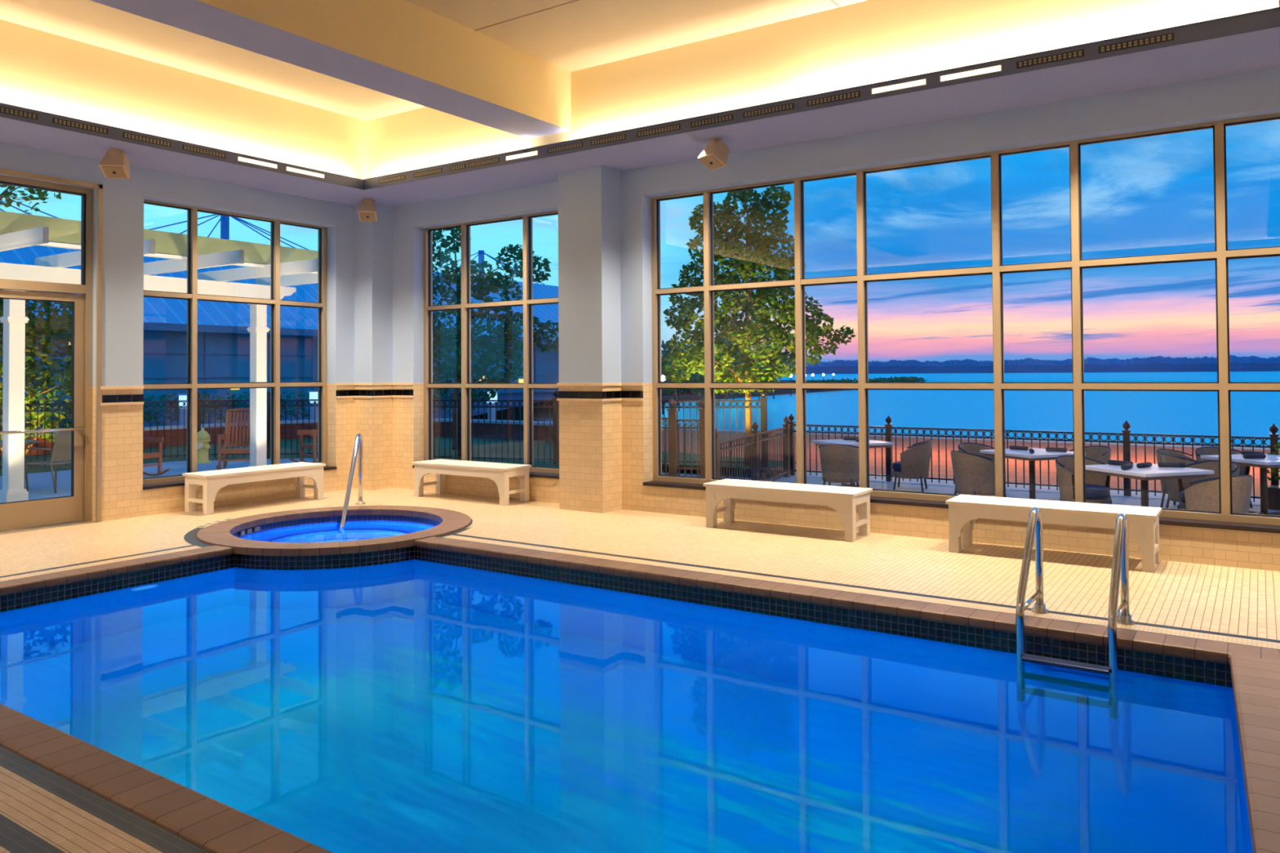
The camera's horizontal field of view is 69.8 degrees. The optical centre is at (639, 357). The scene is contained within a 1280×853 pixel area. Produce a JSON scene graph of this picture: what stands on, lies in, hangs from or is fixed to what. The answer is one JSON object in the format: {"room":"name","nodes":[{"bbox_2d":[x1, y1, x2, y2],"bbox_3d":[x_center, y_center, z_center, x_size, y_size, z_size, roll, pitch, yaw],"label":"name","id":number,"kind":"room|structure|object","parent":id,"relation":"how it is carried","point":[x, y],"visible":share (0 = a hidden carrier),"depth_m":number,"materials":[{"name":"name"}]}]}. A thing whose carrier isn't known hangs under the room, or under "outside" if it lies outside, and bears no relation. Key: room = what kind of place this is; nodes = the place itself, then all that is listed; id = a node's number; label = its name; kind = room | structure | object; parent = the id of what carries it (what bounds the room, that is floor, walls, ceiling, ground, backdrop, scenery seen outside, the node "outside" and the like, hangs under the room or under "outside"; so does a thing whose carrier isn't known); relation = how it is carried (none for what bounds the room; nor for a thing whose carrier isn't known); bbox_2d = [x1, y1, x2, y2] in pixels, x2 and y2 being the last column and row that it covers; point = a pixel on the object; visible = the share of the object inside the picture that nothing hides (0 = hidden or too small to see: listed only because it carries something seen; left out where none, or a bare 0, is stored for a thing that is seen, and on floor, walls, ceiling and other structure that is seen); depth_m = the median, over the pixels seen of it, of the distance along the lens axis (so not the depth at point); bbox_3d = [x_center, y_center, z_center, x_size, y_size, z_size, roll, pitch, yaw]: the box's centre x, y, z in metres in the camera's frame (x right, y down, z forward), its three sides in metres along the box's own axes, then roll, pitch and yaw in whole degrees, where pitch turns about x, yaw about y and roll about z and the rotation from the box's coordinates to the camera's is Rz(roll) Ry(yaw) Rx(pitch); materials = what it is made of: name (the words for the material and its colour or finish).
{"room":"indoor swimming pool","nodes":[
{"label":"indoor swimming pool","id":0,"kind":"room"},
{"bbox_2d":[0,142,392,521],"bbox_3d":[-7.347,-0.835,7.954,0.735,5.400,13.360,-1,-1,34],"label":"wall","id":1,"kind":"structure","parent":0,"point":[359,254],"depth_m":11.38,"materials":[{"name":"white paint"}]},
{"bbox_2d":[0,520,95,534],"bbox_3d":[-6.612,1.845,9.305,0.359,0.120,1.980,-1,-1,34],"label":"trim","id":2,"kind":"structure","parent":1,"relation":"attached to","point":[73,523],"depth_m":9.67,"materials":[{"name":"beige"}]},
{"bbox_2d":[0,168,102,531],"bbox_3d":[-6.578,-0.066,9.304,0.275,3.700,2.015,-1,-1,34],"label":"door","id":3,"kind":"structure","parent":1,"relation":"in","point":[76,507],"depth_m":10.02,"materials":[{"name":"beige metal"}]},
{"bbox_2d":[142,199,326,484],"bbox_3d":[-5.128,-0.175,11.677,0.122,3.315,2.608,-1,-1,34],"label":"window","id":4,"kind":"structure","parent":1,"relation":"in","point":[192,296],"depth_m":11.96,"materials":[{"name":"beige metal"}]},
{"bbox_2d":[142,466,337,489],"bbox_3d":[-4.986,1.497,11.558,0.220,0.035,2.628,-1,-1,34],"label":"trim","id":5,"kind":"structure","parent":1,"relation":"attached to","point":[171,484],"depth_m":10.70,"materials":[{"name":"black"}]},
{"bbox_2d":[0,0,866,120],"bbox_3d":[-1.670,-3.311,3.931,14.000,0.100,13.000,-1,-1,34],"label":"ceiling","id":6,"kind":"structure","parent":0,"point":[580,34],"depth_m":8.90,"materials":[{"name":"paint"}]},
{"bbox_2d":[90,0,571,138],"bbox_3d":[-4.178,-2.891,5.621,0.620,0.650,11.280,-1,-1,34],"label":"ceiling beam","id":7,"kind":"structure","parent":6,"relation":"attached to","point":[402,49],"depth_m":8.18,"materials":[{"name":"beige paint"}]},
{"bbox_2d":[0,0,1278,179],"bbox_3d":[-1.667,-2.816,3.922,14.000,0.930,13.000,-1,-1,34],"label":"cove","id":8,"kind":"object","parent":6,"relation":"attached to","point":[868,42],"visible":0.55,"depth_m":9.10,"materials":[{"name":"beige paint"}]},
{"bbox_2d":[0,487,1279,852],"bbox_3d":[-1.639,1.688,3.844,14.001,0.060,13.001,-1,-1,34],"label":"floor","id":9,"kind":"structure","parent":0,"point":[42,811],"depth_m":7.48,"materials":[{"name":"tile"}]},
{"bbox_2d":[182,462,325,515],"bbox_3d":[-4.704,1.583,11.277,0.500,0.450,1.620,-1,-1,34],"label":"bench","id":10,"kind":"object","parent":9,"relation":"on","point":[211,482],"visible":1,"depth_m":10.98,"materials":[{"name":"white paint"}]},
{"bbox_2d":[191,505,471,555],"bbox_3d":[-3.211,2.211,9.692,2.850,0.920,2.720,-1,-1,34],"label":"hot tub","id":11,"kind":"object","parent":9,"relation":"in","point":[317,531],"visible":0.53,"depth_m":9.85,"materials":[{"name":"stone"}]},
{"bbox_2d":[339,433,365,527],"bbox_3d":[-3.408,1.554,10.774,0.120,1.278,1.165,0,-1,-4],"label":"handrail","id":12,"kind":"object","parent":9,"relation":"on","point":[358,439],"visible":0.92,"depth_m":11.00,"materials":[{"name":"silver metal"}]},
{"bbox_2d":[412,458,531,505],"bbox_3d":[-2.166,1.575,11.728,1.620,0.450,0.500,-1,-1,34],"label":"bench","id":13,"kind":"object","parent":9,"relation":"on","point":[500,473],"visible":1,"depth_m":11.46,"materials":[{"name":"white paint"}]},
{"bbox_2d":[0,536,1279,852],"bbox_3d":[-0.958,2.526,5.472,8.379,1.712,4.560,-1,-1,34],"label":"swimming pool","id":14,"kind":"object","parent":9,"relation":"in","point":[435,695],"visible":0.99,"depth_m":4.73,"materials":[{"name":"liquid"}]},
{"bbox_2d":[702,478,872,542],"bbox_3d":[1.461,1.508,9.192,1.620,0.450,0.500,-1,-1,34],"label":"bench","id":15,"kind":"object","parent":9,"relation":"on","point":[845,500],"visible":1,"depth_m":8.97,"materials":[{"name":"white paint"}]},
{"bbox_2d":[945,494,1161,573],"bbox_3d":[3.496,1.470,7.811,1.620,0.450,0.500,-1,-1,34],"label":"bench","id":16,"kind":"object","parent":9,"relation":"on","point":[1143,522],"visible":0.93,"depth_m":7.65,"materials":[{"name":"white paint"}]},
{"bbox_2d":[1015,506,1135,678],"bbox_3d":[2.671,1.739,5.646,0.610,1.548,0.715,-1,-1,34],"label":"pool ladder","id":17,"kind":"object","parent":9,"relation":"on","point":[1120,566],"visible":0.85,"depth_m":5.56,"materials":[{"name":"silver metal"}]},
{"bbox_2d":[0,26,1279,207],"bbox_3d":[-1.664,-2.331,3.914,14.000,0.040,13.000,-1,-1,34],"label":"ceiling","id":18,"kind":"structure","parent":0,"point":[1258,50],"depth_m":8.92,"materials":[{"name":"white paint"}]},
{"bbox_2d":[98,148,129,178],"bbox_3d":[-5.505,-2.042,9.633,0.238,0.290,0.256,0,-1,-11],"label":"ceiling speaker","id":19,"kind":"object","parent":18,"relation":"attached to","point":[115,162],"visible":1,"depth_m":9.59,"materials":[{"name":"beige plastic"}]},
{"bbox_2d":[101,165,127,177],"bbox_3d":[-5.498,-1.944,9.595,0.197,0.090,0.161,0,-1,-11],"label":"grille","id":20,"kind":"object","parent":19,"relation":"attached to","point":[109,171],"depth_m":9.59,"materials":[{"name":"beige plastic"}]},
{"bbox_2d":[357,198,377,221],"bbox_3d":[-3.679,-2.005,12.405,0.238,0.290,0.256,0,-1,-11],"label":"ceiling speaker","id":21,"kind":"object","parent":18,"relation":"attached to","point":[366,211],"visible":1,"depth_m":12.35,"materials":[{"name":"beige plastic"}]},
{"bbox_2d":[0,6,1279,190],"bbox_3d":[-1.661,-2.375,3.919,11.960,0.137,10.932,-1,-1,34],"label":"trim","id":22,"kind":"structure","parent":18,"relation":"attached to","point":[1269,18],"depth_m":8.48,"materials":[{"name":"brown metal"}]},
{"bbox_2d":[0,106,37,119],"bbox_3d":[-5.790,-2.266,8.423,0.006,0.054,0.470,-1,-1,34],"label":"diffuser","id":23,"kind":"object","parent":22,"relation":"attached to","point":[2,109],"visible":1,"depth_m":8.48,"materials":[{"name":"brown metal"}]},
{"bbox_2d":[52,117,107,133],"bbox_3d":[-5.445,-2.259,8.935,0.006,0.054,0.505,-1,-1,34],"label":"diffuser","id":24,"kind":"object","parent":22,"relation":"attached to","point":[57,121],"visible":1,"depth_m":8.92,"materials":[{"name":"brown metal"}]},
{"bbox_2d":[122,132,171,146],"bbox_3d":[-5.083,-2.252,9.469,0.006,0.054,0.495,-1,-1,34],"label":"diffuser","id":25,"kind":"object","parent":22,"relation":"attached to","point":[128,135],"visible":1,"depth_m":9.46,"materials":[{"name":"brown metal"}]},
{"bbox_2d":[182,144,225,158],"bbox_3d":[-4.737,-2.245,9.981,0.006,0.054,0.490,-1,-1,34],"label":"diffuser","id":26,"kind":"object","parent":22,"relation":"attached to","point":[188,148],"visible":1,"depth_m":9.97,"materials":[{"name":"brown metal"}]},
{"bbox_2d":[236,155,277,168],"bbox_3d":[-4.379,-2.238,10.511,0.006,0.054,0.510,-1,-1,34],"label":"linear light fixture","id":27,"kind":"object","parent":22,"relation":"attached to","point":[238,158],"visible":1,"depth_m":10.50,"materials":[{"name":"beige plastic"}]},
{"bbox_2d":[547,142,582,153],"bbox_3d":[-0.810,-2.271,9.908,0.480,0.054,0.006,-1,-1,34],"label":"diffuser","id":28,"kind":"object","parent":22,"relation":"attached to","point":[580,144],"visible":1,"depth_m":9.90,"materials":[{"name":"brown metal"}]},
{"bbox_2d":[591,133,626,145],"bbox_3d":[-0.334,-2.280,9.586,0.450,0.054,0.006,-1,-1,34],"label":"diffuser","id":29,"kind":"object","parent":22,"relation":"attached to","point":[615,138],"visible":1,"depth_m":9.58,"materials":[{"name":"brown metal"}]},
{"bbox_2d":[636,124,680,137],"bbox_3d":[0.184,-2.289,9.236,0.520,0.054,0.006,-1,-1,34],"label":"diffuser","id":30,"kind":"object","parent":22,"relation":"attached to","point":[677,126],"visible":1,"depth_m":9.23,"materials":[{"name":"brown metal"}]},
{"bbox_2d":[690,114,733,127],"bbox_3d":[0.694,-2.299,8.892,0.470,0.054,0.006,-1,-1,34],"label":"diffuser","id":31,"kind":"object","parent":22,"relation":"attached to","point":[726,117],"visible":1,"depth_m":8.89,"materials":[{"name":"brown metal"}]},
{"bbox_2d":[742,102,794,117],"bbox_3d":[1.195,-2.308,8.553,0.520,0.054,0.006,-1,-1,34],"label":"diffuser","id":32,"kind":"object","parent":22,"relation":"attached to","point":[788,106],"visible":1,"depth_m":8.55,"materials":[{"name":"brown metal"}]},
{"bbox_2d":[807,90,860,106],"bbox_3d":[1.725,-2.317,8.195,0.500,0.054,0.006,-1,-1,34],"label":"diffuser","id":33,"kind":"object","parent":22,"relation":"attached to","point":[855,94],"visible":1,"depth_m":8.19,"materials":[{"name":"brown metal"}]},
{"bbox_2d":[871,78,927,94],"bbox_3d":[2.216,-2.326,7.863,0.485,0.054,0.006,-1,-1,34],"label":"linear light fixture","id":34,"kind":"object","parent":22,"relation":"attached to","point":[921,82],"visible":1,"depth_m":7.86,"materials":[{"name":"beige plastic"}]},
{"bbox_2d":[939,64,1002,82],"bbox_3d":[2.711,-2.335,7.528,0.500,0.054,0.006,-1,-1,34],"label":"linear light fixture","id":35,"kind":"object","parent":22,"relation":"attached to","point":[998,68],"visible":1,"depth_m":7.52,"materials":[{"name":"beige plastic"}]},
{"bbox_2d":[1016,48,1084,68],"bbox_3d":[3.212,-2.344,7.189,0.490,0.054,0.006,-1,-1,34],"label":"diffuser","id":36,"kind":"object","parent":22,"relation":"attached to","point":[1078,53],"visible":1,"depth_m":7.18,"materials":[{"name":"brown metal"}]},
{"bbox_2d":[1098,32,1174,53],"bbox_3d":[3.705,-2.353,6.856,0.500,0.054,0.006,-1,-1,34],"label":"diffuser","id":37,"kind":"object","parent":22,"relation":"attached to","point":[1167,37],"visible":1,"depth_m":6.85,"materials":[{"name":"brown metal"}]},
{"bbox_2d":[697,137,728,170],"bbox_3d":[0.756,-2.086,9.355,0.256,0.290,0.238,0,-1,-36],"label":"ceiling speaker","id":38,"kind":"object","parent":18,"relation":"attached to","point":[714,156],"visible":1,"depth_m":9.30,"materials":[{"name":"beige plastic"}]},
{"bbox_2d":[699,155,723,169],"bbox_3d":[0.727,-1.987,9.331,0.161,0.090,0.197,0,-1,-36],"label":"grille","id":39,"kind":"object","parent":38,"relation":"attached to","point":[713,162],"depth_m":9.31,"materials":[{"name":"beige plastic"}]},
{"bbox_2d":[392,66,1279,571],"bbox_3d":[2.131,-0.873,9.167,14.360,5.400,0.734,-1,-1,34],"label":"wall","id":40,"kind":"structure","parent":0,"point":[606,448],"depth_m":10.51,"materials":[{"name":"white paint"}]},
{"bbox_2d":[423,209,559,473],"bbox_3d":[-1.910,-0.186,12.199,2.650,3.315,0.122,-1,-1,34],"label":"window","id":41,"kind":"structure","parent":40,"relation":"in","point":[528,301],"depth_m":12.46,"materials":[{"name":"beige metal"}]},
{"bbox_2d":[643,480,1279,533],"bbox_3d":[3.268,1.391,8.485,7.660,0.035,0.220,-1,-1,34],"label":"trim","id":42,"kind":"structure","parent":40,"relation":"attached to","point":[1162,521],"depth_m":7.67,"materials":[{"name":"black"}]},
{"bbox_2d":[650,112,1279,525],"bbox_3d":[3.346,-0.282,8.646,7.660,3.315,0.122,-1,-1,34],"label":"window","id":43,"kind":"structure","parent":40,"relation":"in","point":[1221,254],"depth_m":8.61,"materials":[{"name":"beige metal"}]},
{"bbox_2d":[1267,484,1279,510],"bbox_3d":[8.624,1.894,12.413,0.360,0.300,0.360,-1,-1,34],"label":"pot","id":44,"kind":"object","parent":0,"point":[1273,491],"depth_m":12.32,"materials":[{"name":"brown metal"}]},
{"bbox_3d":[-5.397,-1.015,-1.644,14.720,5.400,0.360,-1,-1,34],"label":"wall","id":45,"kind":"structure","parent":0,"visible":0},
{"bbox_2d":[100,382,643,389],"bbox_3d":[-1.648,0.194,3.869,14.000,0.035,13.000,-1,-1,34],"label":"trim","id":46,"kind":"structure","parent":45,"relation":"attached to","point":[336,384],"depth_m":10.64,"materials":[{"name":"beige tile"}]},
{"bbox_2d":[100,389,643,405],"bbox_3d":[-1.647,0.316,3.867,14.000,0.085,13.000,-1,-1,34],"label":"trim","id":47,"kind":"structure","parent":45,"relation":"attached to","point":[561,394],"depth_m":10.65,"materials":[{"name":"black tile"}]},
{"label":"outside","id":48,"kind":"structure","parent":0,"visible":0},
{"bbox_2d":[662,355,1279,374],"bbox_3d":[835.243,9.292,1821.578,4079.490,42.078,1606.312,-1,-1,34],"label":"shore","id":49,"kind":"structure","parent":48,"point":[1159,363],"depth_m":2216.79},
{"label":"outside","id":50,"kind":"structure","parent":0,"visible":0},
{"bbox_2d":[471,371,1279,479],"bbox_3d":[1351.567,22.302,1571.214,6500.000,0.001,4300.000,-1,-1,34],"label":"lake","id":51,"kind":"structure","parent":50,"point":[1151,412],"depth_m":78.89,"materials":[{"name":"liquid"}]},
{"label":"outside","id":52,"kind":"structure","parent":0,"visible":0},
{"bbox_2d":[662,429,1279,496],"bbox_3d":[13.203,2.104,16.860,56.000,0.001,10.000,-1,-1,34],"label":"patio furniture","id":53,"kind":"object","parent":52,"point":[1140,449],"depth_m":20.72,"materials":[{"name":"brick"}]},
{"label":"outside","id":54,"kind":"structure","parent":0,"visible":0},
{"bbox_2d":[0,436,796,475],"bbox_3d":[-13.871,1.946,7.886,17.200,0.001,40.000,-1,-1,34],"label":"lawn","id":55,"kind":"structure","parent":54,"point":[62,467],"depth_m":20.08,"materials":[{"name":"green plant"}]},
{"bbox_2d":[0,288,75,454],"bbox_3d":[-12.942,0.072,18.907,4.506,4.182,2.343,0,-1,2],"label":"tree","id":56,"kind":"object","parent":55,"relation":"on","point":[33,368],"visible":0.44,"depth_m":18.60,"materials":[{"name":"green plant"}]},
{"bbox_2d":[0,418,663,457],"bbox_3d":[-13.684,1.888,17.928,27.823,0.505,9.217,0,-1,-31],"label":"wall","id":57,"kind":"structure","parent":55,"relation":"on","point":[180,428],"depth_m":24.09,"materials":[{"name":"brick"}]},
{"bbox_2d":[0,389,768,471],"bbox_3d":[-8.679,1.344,15.926,21.068,1.420,6.868,0,-1,-22],"label":"iron fence","id":58,"kind":"object","parent":55,"relation":"on","point":[555,406],"visible":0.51,"depth_m":17.94,"materials":[{"name":"black metal"}]},
{"bbox_2d":[432,226,558,449],"bbox_3d":[-3.646,-0.591,21.244,4.729,5.414,1.873,0,-1,7],"label":"tree","id":59,"kind":"object","parent":55,"relation":"on","point":[482,286],"visible":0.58,"depth_m":21.16,"materials":[{"name":"green plant"}]},
{"bbox_2d":[661,185,855,475],"bbox_3d":[2.116,-0.576,17.061,3.549,5.488,1.955,-1,-1,23],"label":"leafy tree","id":60,"kind":"object","parent":55,"relation":"on","point":[750,303],"visible":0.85,"depth_m":16.94,"materials":[{"name":"green plant"}]},
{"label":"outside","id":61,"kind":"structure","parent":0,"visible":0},
{"bbox_2d":[0,457,318,500],"bbox_3d":[-14.460,1.846,4.302,7.040,0.001,33.400,-1,-1,34],"label":"patio","id":62,"kind":"structure","parent":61,"point":[40,484],"depth_m":15.88,"materials":[{"name":"concrete"}]},
{"bbox_2d":[0,184,61,213],"bbox_3d":[-10.646,-0.695,15.144,2.552,5.449,1.255,0,-1,0],"label":"tree","id":63,"kind":"object","parent":62,"relation":"on","point":[6,193],"visible":0.4,"depth_m":15.04,"materials":[{"name":"green plant"}]},
{"bbox_2d":[24,427,71,493],"bbox_3d":[-8.676,1.499,13.633,0.618,0.956,0.564,-1,-1,14],"label":"patio chair","id":64,"kind":"object","parent":62,"relation":"on","point":[61,453],"visible":0.64,"depth_m":13.44,"materials":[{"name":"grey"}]},
{"bbox_2d":[142,436,169,475],"bbox_3d":[-8.391,1.443,15.230,0.968,1.088,0.585,-1,-1,25],"label":"rocking chair","id":65,"kind":"object","parent":62,"relation":"on","point":[160,440],"visible":0.28,"depth_m":15.34,"materials":[{"name":"brown wood"}]},
{"bbox_2d":[0,210,318,502],"bbox_3d":[-7.618,0.082,11.650,3.100,3.700,10.200,-1,-1,34],"label":"pergola","id":66,"kind":"object","parent":62,"relation":"on","point":[298,266],"visible":0.66,"depth_m":12.73,"materials":[{"name":"white wood"}]},
{"bbox_2d":[196,427,210,463],"bbox_3d":[-8.554,1.719,17.935,0.294,0.700,0.372,0,-1,-22],"label":"fire hydrant","id":67,"kind":"object","parent":62,"relation":"on","point":[203,438],"visible":0.82,"depth_m":17.84,"materials":[{"name":"yellow metal"}]},
{"bbox_2d":[216,408,249,470],"bbox_3d":[-7.098,1.453,16.243,0.585,1.088,0.968,0,-1,-14],"label":"rocking chair","id":68,"kind":"object","parent":62,"relation":"on","point":[226,436],"visible":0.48,"depth_m":16.48,"materials":[{"name":"brown wood"}]},
{"bbox_2d":[289,429,318,462],"bbox_3d":[-5.967,1.462,17.174,0.968,1.088,0.585,1,-1,-45],"label":"rocking chair","id":69,"kind":"object","parent":62,"relation":"on","point":[313,433],"visible":0.17,"depth_m":17.03,"materials":[{"name":"brown wood"}]},
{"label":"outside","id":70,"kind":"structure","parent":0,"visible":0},
{"bbox_2d":[0,379,854,429],"bbox_3d":[-155.154,5.376,151.667,394.000,0.001,460.000,-1,-1,34],"label":"road","id":71,"kind":"structure","parent":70,"point":[535,396],"depth_m":45.77,"materials":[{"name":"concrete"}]},
{"bbox_2d":[177,393,186,425],"bbox_3d":[-14.566,1.747,29.364,0.320,1.200,0.320,-1,-1,34],"label":"bollard","id":72,"kind":"object","parent":71,"relation":"on","point":[181,396],"visible":0.48,"depth_m":29.27,"materials":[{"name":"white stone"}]},
{"bbox_2d":[0,389,482,428],"bbox_3d":[-18.480,1.742,27.895,3.115,1.222,37.120,-1,-1,34],"label":"hedge","id":73,"kind":"object","parent":71,"relation":"on","point":[208,395],"visible":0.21,"depth_m":33.03,"materials":[{"name":"green plant"}]},
{"bbox_2d":[0,195,559,409],"bbox_3d":[-37.413,-4.401,70.377,32.400,15.300,99.015,-1,-1,34],"label":"building","id":74,"kind":"structure","parent":71,"relation":"on","point":[223,335],"depth_m":60.30,"materials":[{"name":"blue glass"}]},
{"bbox_2d":[308,390,318,419],"bbox_3d":[-12.094,1.815,34.090,0.320,1.200,0.320,-1,-1,34],"label":"bollard","id":75,"kind":"object","parent":71,"relation":"on","point":[313,394],"visible":0.62,"depth_m":34.01,"materials":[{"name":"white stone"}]},
{"bbox_2d":[661,339,694,397],"bbox_3d":[2.209,0.790,69.042,3.660,4.426,5.127,0,-1,-23],"label":"tree","id":76,"kind":"object","parent":71,"relation":"on","point":[664,346],"visible":0.2,"depth_m":68.34,"materials":[{"name":"green plant"}]},
{"bbox_2d":[665,345,734,397],"bbox_3d":[3.718,0.820,55.284,4.289,3.872,4.946,-1,-1,34],"label":"tree","id":77,"kind":"object","parent":71,"relation":"on","point":[696,377],"visible":0.21,"depth_m":54.64,"materials":[{"name":"green plant"}]},
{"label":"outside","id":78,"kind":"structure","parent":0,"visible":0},
{"bbox_2d":[662,428,1279,474],"bbox_3d":[16.122,3.091,21.151,56.000,1.920,0.400,-1,-1,34],"label":"seawall","id":79,"kind":"object","parent":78,"point":[726,430],"depth_m":25.75,"materials":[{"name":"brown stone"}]},
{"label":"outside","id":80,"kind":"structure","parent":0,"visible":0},
{"bbox_2d":[661,389,855,403],"bbox_3d":[15.740,6.167,178.551,67.000,1.300,148.000,-1,-1,34],"label":"spit","id":81,"kind":"structure","parent":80,"point":[689,395],"depth_m":119.50,"materials":[{"name":"green plant"}]},
{"bbox_2d":[661,376,927,395],"bbox_3d":[34.716,4.578,165.120,19.775,2.200,144.833,-1,-1,34],"label":"hedge","id":82,"kind":"object","parent":81,"relation":"on","point":[902,379],"visible":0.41,"depth_m":189.88,"materials":[{"name":"green plant"}]},
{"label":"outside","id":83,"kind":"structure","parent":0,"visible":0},
{"bbox_2d":[662,471,1279,512],"bbox_3d":[6.569,2.031,10.940,20.360,0.001,7.240,-1,-1,34],"label":"terrace","id":84,"kind":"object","parent":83,"point":[1135,500],"depth_m":14.63,"materials":[{"name":"concrete"}]},
{"bbox_2d":[662,397,705,477],"bbox_3d":[0.507,1.312,12.232,0.822,1.560,0.125,-1,-1,12],"label":"gate","id":85,"kind":"object","parent":84,"relation":"on","point":[672,412],"visible":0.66,"depth_m":12.20,"materials":[{"name":"brown metal"}]},
{"bbox_2d":[715,416,790,481],"bbox_3d":[1.863,1.578,14.786,0.132,1.100,4.152,-1,-1,23],"label":"iron fence","id":86,"kind":"object","parent":84,"relation":"on","point":[756,437],"visible":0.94,"depth_m":14.75,"materials":[{"name":"brown metal"}]},
{"bbox_2d":[818,444,859,487],"bbox_3d":[3.107,1.714,14.228,0.674,0.800,0.637,-1,-1,24],"label":"wicker chair","id":87,"kind":"object","parent":84,"relation":"on","point":[840,464],"visible":0.88,"depth_m":13.99,"materials":[{"name":"grey wicker"}]},
{"bbox_2d":[811,439,894,487],"bbox_3d":[3.496,1.747,15.099,0.980,0.748,0.980,0,-1,-18],"label":"table","id":88,"kind":"object","parent":84,"relation":"on","point":[873,443],"visible":0.52,"depth_m":14.95,"materials":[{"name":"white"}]},
{"bbox_2d":[892,440,933,492],"bbox_3d":[4.366,1.714,14.710,0.637,0.800,0.674,-1,-1,24],"label":"wicker chair","id":89,"kind":"object","parent":84,"relation":"on","point":[914,463],"visible":0.99,"depth_m":14.46,"materials":[{"name":"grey wicker"}]},
{"bbox_2d":[950,450,995,495],"bbox_3d":[4.636,1.677,12.698,0.637,0.800,0.674,0,-1,-17],"label":"wicker chair","id":90,"kind":"object","parent":84,"relation":"on","point":[973,474],"visible":0.82,"depth_m":12.45,"materials":[{"name":"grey wicker"}]},
{"bbox_2d":[957,442,1006,497],"bbox_3d":[5.131,1.694,13.833,0.674,0.800,0.637,0,-1,-26],"label":"wicker chair","id":91,"kind":"object","parent":84,"relation":"on","point":[969,447],"visible":0.25,"depth_m":14.08,"materials":[{"name":"brown wicker"}]},
{"bbox_2d":[979,448,1085,499],"bbox_3d":[5.548,1.697,12.975,0.980,0.748,0.980,0,-1,-21],"label":"table","id":92,"kind":"object","parent":84,"relation":"on","point":[1039,454],"visible":0.62,"depth_m":12.80,"materials":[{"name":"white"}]},
{"bbox_2d":[787,413,1279,502],"bbox_3d":[7.341,1.512,13.829,11.092,1.130,0.112,-1,-1,34],"label":"iron fence","id":93,"kind":"object","parent":84,"relation":"on","point":[1273,438],"visible":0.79,"depth_m":14.53,"materials":[{"name":"black metal"}]},
{"bbox_2d":[1055,455,1111,504],"bbox_3d":[5.593,1.652,11.581,0.674,0.800,0.637,0,-1,-17],"label":"wicker chair","id":94,"kind":"object","parent":84,"relation":"on","point":[1097,486],"visible":0.69,"depth_m":11.52,"materials":[{"name":"grey wicker"}]},
{"bbox_2d":[1072,484,1109,499],"bbox_3d":[5.604,1.683,11.548,0.550,0.130,0.550,0,-1,-17],"label":"seat cushion","id":95,"kind":"object","parent":94,"relation":"on","point":[1093,491],"depth_m":11.31,"materials":[{"name":"blue fabric"}]},
{"bbox_2d":[1067,445,1111,502],"bbox_3d":[6.460,1.676,13.253,0.637,0.800,0.674,0,-1,-17],"label":"wicker chair","id":96,"kind":"object","parent":84,"relation":"on","point":[1101,453],"visible":0.27,"depth_m":13.36,"materials":[{"name":"brown wicker"}]},
{"bbox_2d":[1085,462,1213,506],"bbox_3d":[5.871,1.655,10.668,0.980,0.748,0.980,0,-1,-17],"label":"table","id":97,"kind":"object","parent":84,"relation":"on","point":[1154,472],"visible":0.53,"depth_m":10.41,"materials":[{"name":"white"}]},
{"bbox_2d":[1155,448,1195,507],"bbox_3d":[7.426,1.657,12.559,0.674,0.800,0.637,1,-1,-41],"label":"wicker chair","id":98,"kind":"object","parent":84,"relation":"on","point":[1160,451],"visible":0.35,"depth_m":12.67,"materials":[{"name":"brown wicker"}]},
{"bbox_2d":[1161,454,1199,508],"bbox_3d":[7.097,1.647,11.823,0.637,0.800,0.674,0,-1,-1],"label":"wicker chair","id":99,"kind":"object","parent":84,"relation":"on","point":[1172,485],"visible":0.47,"depth_m":11.74,"materials":[{"name":"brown wicker"}]},
{"bbox_2d":[1177,460,1239,509],"bbox_3d":[6.783,1.633,10.947,0.637,0.800,0.674,0,-1,-17],"label":"wicker chair","id":100,"kind":"object","parent":84,"relation":"on","point":[1184,483],"visible":0.3,"depth_m":11.16,"materials":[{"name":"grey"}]},
{"bbox_2d":[1184,475,1253,513],"bbox_3d":[6.149,1.616,9.757,0.674,0.800,0.637,0,-1,-17],"label":"wicker chair","id":101,"kind":"object","parent":84,"relation":"on","point":[1204,496],"visible":0.39,"depth_m":9.53,"materials":[{"name":"brown wicker"}]},
{"bbox_2d":[1195,446,1253,507],"bbox_3d":[8.118,1.657,12.790,0.674,0.800,0.637,0,-1,4],"label":"wicker chair","id":102,"kind":"object","parent":84,"relation":"on","point":[1204,451],"visible":0.31,"depth_m":12.95,"materials":[{"name":"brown wicker"}]},
{"bbox_2d":[1200,453,1279,515],"bbox_3d":[8.051,1.661,11.838,0.980,0.748,0.980,0,-1,-14],"label":"table","id":103,"kind":"object","parent":84,"relation":"on","point":[1271,460],"visible":0.67,"depth_m":11.80,"materials":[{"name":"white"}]},
{"bbox_2d":[1266,441,1279,510],"bbox_3d":[8.623,1.590,12.419,0.360,0.908,0.360,-1,-1,34],"label":"potted shrub","id":104,"kind":"object","parent":84,"relation":"on","point":[1273,491],"visible":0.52,"depth_m":12.34,"materials":[{"name":"green plant"}]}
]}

